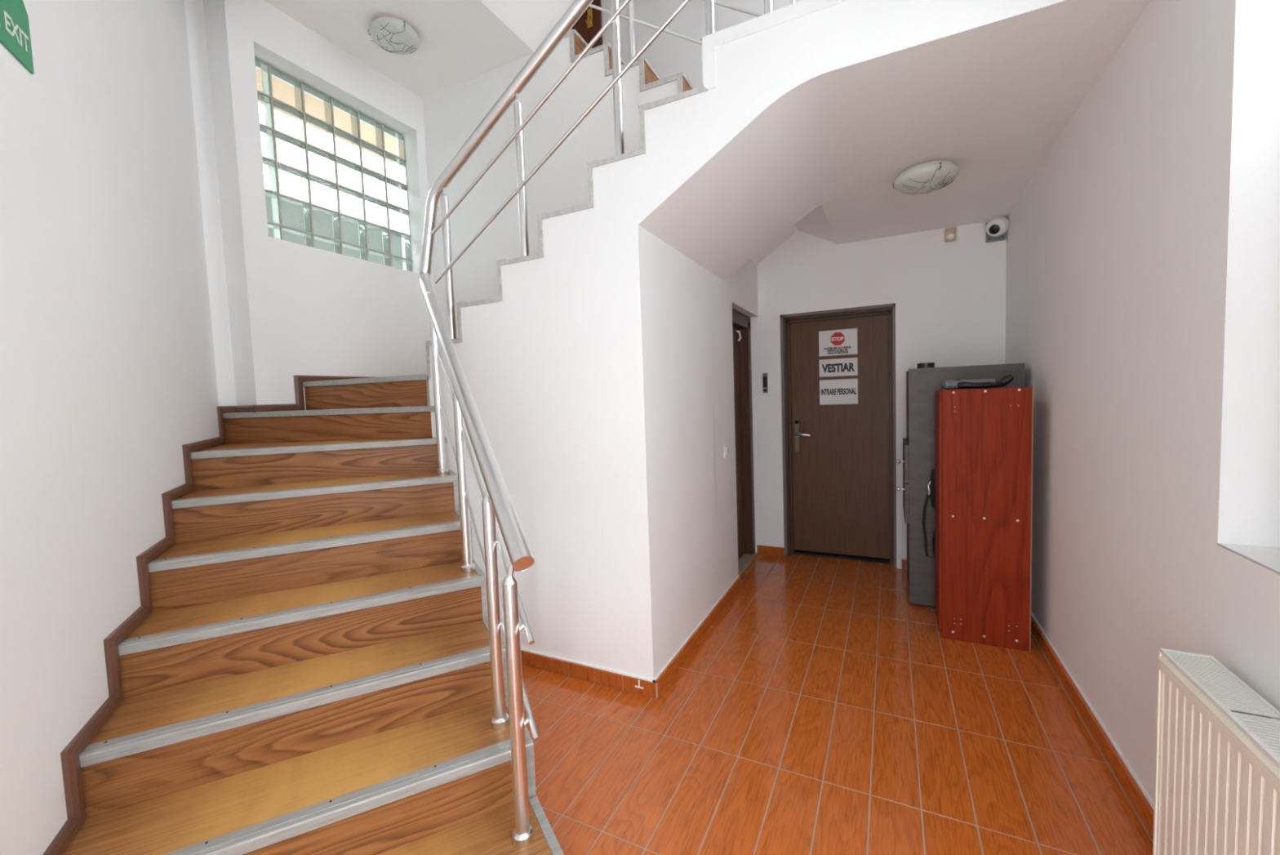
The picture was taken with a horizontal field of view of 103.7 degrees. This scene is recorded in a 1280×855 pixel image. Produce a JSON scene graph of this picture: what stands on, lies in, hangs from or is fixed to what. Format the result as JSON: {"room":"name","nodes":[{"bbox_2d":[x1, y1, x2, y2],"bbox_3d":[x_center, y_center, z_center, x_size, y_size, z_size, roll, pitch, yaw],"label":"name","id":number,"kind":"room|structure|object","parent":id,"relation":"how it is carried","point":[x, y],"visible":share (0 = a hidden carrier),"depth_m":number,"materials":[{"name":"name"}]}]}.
{"room":"stairwell hallway","nodes":[
{"label":"stairwell hallway","id":0,"kind":"room"},
{"bbox_2d":[0,0,219,854],"bbox_3d":[-1.676,-1.149,1.129,0.248,5.162,4.533,-4,4,-29],"label":"wall","id":1,"kind":"structure","parent":0,"point":[108,366],"depth_m":1.55,"materials":[{"name":"white paint"}]},
{"bbox_2d":[0,0,34,74],"bbox_3d":[-1.593,-1.057,1.232,0.007,0.180,0.341,-4,4,-29],"label":"exit sign","id":2,"kind":"object","parent":1,"relation":"attached to","point":[15,33],"visible":1,"depth_m":1.32,"materials":[{"name":"green plastic"}]},
{"bbox_2d":[184,0,236,406],"bbox_3d":[-2.670,-0.661,3.050,0.271,3.937,0.183,0,4,26],"label":"wall","id":3,"kind":"structure","parent":0,"point":[194,11],"depth_m":2.99,"materials":[{"name":"white paint"}]},
{"bbox_2d":[203,0,434,409],"bbox_3d":[-2.202,-0.719,3.741,0.496,3.937,1.476,0,4,26],"label":"wall","id":4,"kind":"structure","parent":0,"point":[295,308],"depth_m":3.21,"materials":[{"name":"white paint"}]},
{"bbox_2d":[255,67,395,163],"bbox_3d":[-2.696,-2.555,3.820,0.426,0.124,2.170,0,4,26],"label":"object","id":5,"kind":"object","parent":4,"relation":"attached to","point":[282,91],"visible":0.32,"depth_m":4.04,"materials":[{"name":"brown"}]},
{"bbox_2d":[254,58,412,271],"bbox_3d":[-2.200,-1.721,3.605,0.092,1.240,1.211,0,4,26],"label":"window","id":6,"kind":"structure","parent":4,"relation":"in","point":[266,96],"depth_m":3.58,"materials":[{"name":"glass"}]},
{"bbox_2d":[263,0,533,98],"bbox_3d":[-1.834,-2.721,3.233,1.628,0.217,1.596,0,4,26],"label":"ceiling","id":7,"kind":"structure","parent":0,"point":[461,41],"depth_m":3.39,"materials":[{"name":"white paint"}]},
{"bbox_2d":[367,16,419,54],"bbox_3d":[-1.623,-2.577,3.334,0.314,0.098,0.304,0,4,36],"label":"ceiling lamp","id":8,"kind":"object","parent":7,"relation":"attached to","point":[392,34],"visible":1,"depth_m":3.27,"materials":[{"name":"white glass"}]},
{"bbox_2d":[480,0,573,52],"bbox_3d":[-0.132,-3.369,2.660,1.938,1.457,1.006,0,4,26],"label":"ceiling","id":9,"kind":"structure","parent":0,"point":[531,21],"depth_m":3.37,"materials":[{"name":"white paint"}]},
{"bbox_2d":[422,36,683,338],"bbox_3d":[0.085,-0.854,3.349,4.262,4.092,0.071,0,4,26],"label":"wall","id":10,"kind":"structure","parent":0,"point":[451,115],"depth_m":3.73,"materials":[{"name":"white paint"}]},
{"bbox_2d":[710,258,758,598],"bbox_3d":[0.541,-0.061,3.854,0.468,2.542,1.280,0,4,26],"label":"wall","id":11,"kind":"structure","parent":0,"point":[738,291],"depth_m":3.42,"materials":[{"name":"white paint"}]},
{"bbox_2d":[504,574,741,694],"bbox_3d":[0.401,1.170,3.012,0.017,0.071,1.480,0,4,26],"label":"baseboard","id":12,"kind":"structure","parent":11,"relation":"attached to","point":[665,676],"depth_m":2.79,"materials":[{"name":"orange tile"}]},
{"bbox_2d":[724,444,728,457],"bbox_3d":[0.586,0.159,3.401,0.012,0.087,0.093,0,4,26],"label":"light switch","id":13,"kind":"object","parent":11,"relation":"attached to","point":[726,446],"visible":1,"depth_m":3.38,"materials":[{"name":"white plastic"}]},
{"bbox_2d":[732,308,756,574],"bbox_3d":[0.760,0.107,4.026,0.138,2.046,0.798,0,4,26],"label":"door","id":14,"kind":"structure","parent":11,"relation":"in","point":[740,322],"depth_m":4.27,"materials":[{"name":"brown wood"}]},
{"bbox_2d":[428,0,1151,679],"bbox_3d":[0.407,-0.196,2.638,3.092,2.841,1.006,0,4,26],"label":"wall","id":15,"kind":"structure","parent":0,"point":[590,380],"depth_m":2.37,"materials":[{"name":"white paint"}]},
{"bbox_2d":[425,33,711,378],"bbox_3d":[-0.155,-0.968,2.850,1.924,1.305,1.011,0,4,26],"label":"trim","id":16,"kind":"structure","parent":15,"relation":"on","point":[646,106],"depth_m":2.36,"materials":[{"name":"grey paint"}]},
{"bbox_2d":[541,29,693,93],"bbox_3d":[-0.229,-2.297,4.056,2.774,1.288,1.272,0,4,26],"label":"flight","id":17,"kind":"object","parent":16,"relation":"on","point":[651,80],"visible":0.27,"depth_m":3.32,"materials":[{"name":"brown wood"}]},
{"bbox_2d":[589,0,795,60],"bbox_3d":[0.132,-2.619,3.177,1.634,1.950,0.058,0,4,26],"label":"railing","id":18,"kind":"object","parent":17,"relation":"on","point":[768,4],"visible":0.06,"depth_m":3.21,"materials":[{"name":"silver metal"}]},
{"bbox_2d":[520,649,657,697],"bbox_3d":[-0.487,1.225,2.617,1.262,0.071,0.020,0,4,26],"label":"baseboard","id":19,"kind":"structure","parent":15,"relation":"attached to","point":[632,684],"depth_m":2.48,"materials":[{"name":"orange tile"}]},
{"bbox_2d":[702,0,848,89],"bbox_3d":[0.882,-1.480,1.738,1.398,0.208,0.008,0,4,26],"label":"trim","id":20,"kind":"structure","parent":15,"relation":"attached to","point":[804,7],"depth_m":1.95,"materials":[{"name":"white paint"}]},
{"bbox_2d":[751,203,835,264],"bbox_3d":[1.020,-1.471,3.723,0.806,0.470,1.124,0,4,26],"label":"ceiling","id":21,"kind":"structure","parent":0,"point":[815,223],"depth_m":3.87,"materials":[{"name":"white paint"}]},
{"bbox_2d":[600,0,1006,567],"bbox_3d":[0.749,-1.883,4.454,4.480,6.122,0.232,0,4,26],"label":"wall","id":22,"kind":"structure","parent":0,"point":[949,297],"depth_m":3.95,"materials":[{"name":"white paint"}]},
{"bbox_2d":[570,0,602,48],"bbox_3d":[-0.739,-3.947,4.852,0.798,1.947,0.087,0,4,26],"label":"door","id":23,"kind":"structure","parent":22,"relation":"in","point":[589,24],"depth_m":4.75,"materials":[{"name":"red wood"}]},
{"bbox_2d":[762,373,768,392],"bbox_3d":[1.064,-0.378,4.276,0.042,0.167,0.016,0,4,26],"label":"keypad","id":24,"kind":"object","parent":22,"relation":"attached to","point":[765,383],"visible":1,"depth_m":4.27,"materials":[{"name":"grey plastic"}]},
{"bbox_2d":[756,544,906,568],"bbox_3d":[1.813,1.061,4.016,1.755,0.071,0.016,0,4,26],"label":"baseboard","id":25,"kind":"structure","parent":22,"relation":"attached to","point":[765,549],"depth_m":4.33,"materials":[{"name":"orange tile"}]},
{"bbox_2d":[779,302,896,567],"bbox_3d":[1.623,0.076,4.136,0.857,2.044,0.174,0,4,26],"label":"door","id":26,"kind":"structure","parent":22,"relation":"in","point":[839,460],"depth_m":4.13,"materials":[{"name":"brown wood"}]},
{"bbox_2d":[818,328,857,356],"bbox_3d":[1.606,-0.689,4.083,0.291,0.205,0.005,0,4,26],"label":"notice","id":27,"kind":"object","parent":26,"relation":"attached to","point":[844,341],"visible":1,"depth_m":4.08,"materials":[{"name":"white paper"}]},
{"bbox_2d":[818,357,857,377],"bbox_3d":[1.613,-0.488,4.095,0.291,0.141,0.004,0,4,26],"label":"notice","id":28,"kind":"object","parent":26,"relation":"attached to","point":[837,366],"visible":1,"depth_m":4.09,"materials":[{"name":"white paper"}]},
{"bbox_2d":[819,378,857,404],"bbox_3d":[1.620,-0.290,4.107,0.291,0.203,0.004,0,4,26],"label":"notice","id":29,"kind":"object","parent":26,"relation":"attached to","point":[842,391],"visible":1,"depth_m":4.10,"materials":[{"name":"white paper"}]},
{"bbox_2d":[944,226,955,242],"bbox_3d":[2.224,-1.383,3.606,0.065,0.093,0.046,0,4,26],"label":"sensor","id":30,"kind":"object","parent":22,"relation":"attached to","point":[949,233],"visible":1,"depth_m":3.60,"materials":[{"name":"beige plastic"}]},
{"bbox_2d":[521,552,1153,854],"bbox_3d":[-0.353,1.323,2.283,4.278,0.093,5.487,0,4,26],"label":"floor","id":31,"kind":"structure","parent":0,"point":[823,710],"depth_m":2.00,"materials":[{"name":"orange tile"}]},
{"bbox_2d":[42,373,564,854],"bbox_3d":[-1.186,0.476,2.653,1.917,1.617,3.284,-4,4,-29],"label":"staircase","id":32,"kind":"structure","parent":31,"relation":"on","point":[302,666],"depth_m":1.75,"materials":[{"name":"brown wood"}]},
{"bbox_2d":[418,0,715,847],"bbox_3d":[-0.634,-0.612,2.041,1.884,3.584,1.081,0,4,26],"label":"stair railing","id":33,"kind":"object","parent":32,"relation":"on","point":[497,502],"visible":0.97,"depth_m":2.18,"materials":[{"name":"silver metal"}]},
{"bbox_2d":[897,555,901,568],"bbox_3d":[2.015,1.047,3.911,0.028,0.096,0.022,0,4,26],"label":"trunking","id":34,"kind":"object","parent":31,"relation":"on","point":[899,557],"visible":1,"depth_m":3.90,"materials":[{"name":"white plastic"}]},
{"bbox_2d":[896,363,1025,607],"bbox_3d":[2.050,0.371,3.302,0.660,1.516,0.511,0,4,26],"label":"refrigerator","id":35,"kind":"object","parent":31,"relation":"on","point":[918,461],"visible":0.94,"depth_m":3.15,"materials":[{"name":"grey metal"}]},
{"bbox_2d":[917,362,934,368],"bbox_3d":[1.789,-0.387,3.148,0.096,0.031,0.096,0,4,26],"label":"tape roll","id":36,"kind":"object","parent":35,"relation":"on","point":[926,365],"visible":0.77,"depth_m":3.11,"materials":[{"name":"black plastic"}]},
{"bbox_2d":[922,469,935,558],"bbox_3d":[1.843,0.540,3.067,0.211,0.570,0.079,0,4,26],"label":"shoulder bag","id":37,"kind":"object","parent":35,"relation":"hanging from","point":[931,485],"visible":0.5,"depth_m":3.09,"materials":[{"name":"black fabric"}]},
{"bbox_2d":[935,386,1033,651],"bbox_3d":[1.895,0.474,2.806,0.411,1.380,0.292,0,4,26],"label":"cabinet","id":38,"kind":"object","parent":31,"relation":"on","point":[984,437],"visible":1,"depth_m":2.68,"materials":[{"name":"brown wood"}]},
{"bbox_2d":[942,374,1013,389],"bbox_3d":[1.847,-0.247,2.746,0.311,0.068,0.121,-1,4,15],"label":"appliance","id":39,"kind":"object","parent":38,"relation":"on","point":[957,383],"visible":1,"depth_m":2.73,"materials":[{"name":"grey plastic"}]},
{"bbox_2d":[711,130,1062,279],"bbox_3d":[1.224,-1.294,2.859,1.814,0.733,0.265,0,4,26],"label":"ceiling","id":40,"kind":"structure","parent":0,"point":[1041,144],"depth_m":2.81,"materials":[{"name":"white paint"}]},
{"bbox_2d":[892,160,959,194],"bbox_3d":[1.540,-1.326,2.706,0.304,0.097,0.312,-2,3,-2],"label":"ceiling lamp","id":41,"kind":"object","parent":40,"relation":"attached to","point":[928,177],"visible":1,"depth_m":2.63,"materials":[{"name":"white glass"}]},
{"bbox_2d":[824,154,1047,244],"bbox_3d":[1.839,-1.556,3.311,1.110,0.299,1.124,0,4,26],"label":"ceiling","id":42,"kind":"structure","parent":0,"point":[983,193],"depth_m":3.20,"materials":[{"name":"white paint"}]},
{"bbox_2d":[986,216,1008,242],"bbox_3d":[2.450,-1.367,3.449,0.130,0.148,0.129,0,4,26],"label":"security camera","id":43,"kind":"object","parent":42,"relation":"attached to","point":[997,227],"visible":1,"depth_m":3.42,"materials":[{"name":"grey plastic"}]},
{"bbox_2d":[1005,0,1279,802],"bbox_3d":[1.559,-1.285,1.117,0.349,5.115,5.456,0,4,26],"label":"wall","id":44,"kind":"structure","parent":0,"point":[1143,269],"depth_m":1.54,"materials":[{"name":"white paint"}]},
{"bbox_2d":[1031,611,1154,838],"bbox_3d":[1.608,1.212,1.603,0.020,0.071,4.532,0,4,26],"label":"baseboard","id":45,"kind":"structure","parent":44,"relation":"attached to","point":[1130,785],"depth_m":1.91,"materials":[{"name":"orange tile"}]},
{"bbox_2d":[1152,648,1279,854],"bbox_3d":[1.106,0.900,0.714,0.127,0.603,1.228,0,4,26],"label":"radiator","id":46,"kind":"object","parent":44,"relation":"attached to","point":[1217,782],"visible":1,"depth_m":1.09,"materials":[{"name":"white metal"}]},
{"bbox_2d":[1160,648,1279,768],"bbox_3d":[1.087,0.606,0.705,0.095,0.014,1.220,0,4,26],"label":"grille","id":47,"kind":"object","parent":46,"relation":"attached to","point":[1216,686],"depth_m":1.06,"materials":[{"name":"white metal"}]},
{"bbox_2d":[1217,542,1279,573],"bbox_3d":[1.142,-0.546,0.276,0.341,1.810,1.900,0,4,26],"label":"windowsill","id":48,"kind":"structure","parent":44,"relation":"in","point":[1268,557],"depth_m":1.17,"materials":[{"name":"white plastic"}]},
{"bbox_3d":[-0.245,1.803,1.729,37.200,0.062,37.200,0,4,26],"label":"ground","id":49,"kind":"structure","parent":0,"visible":0},
{"bbox_2d":[265,195,403,269],"bbox_3d":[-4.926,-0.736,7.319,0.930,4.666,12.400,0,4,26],"label":"building","id":50,"kind":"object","parent":49,"relation":"on","point":[292,215],"visible":0.11,"depth_m":7.21,"materials":[{"name":"grey"}]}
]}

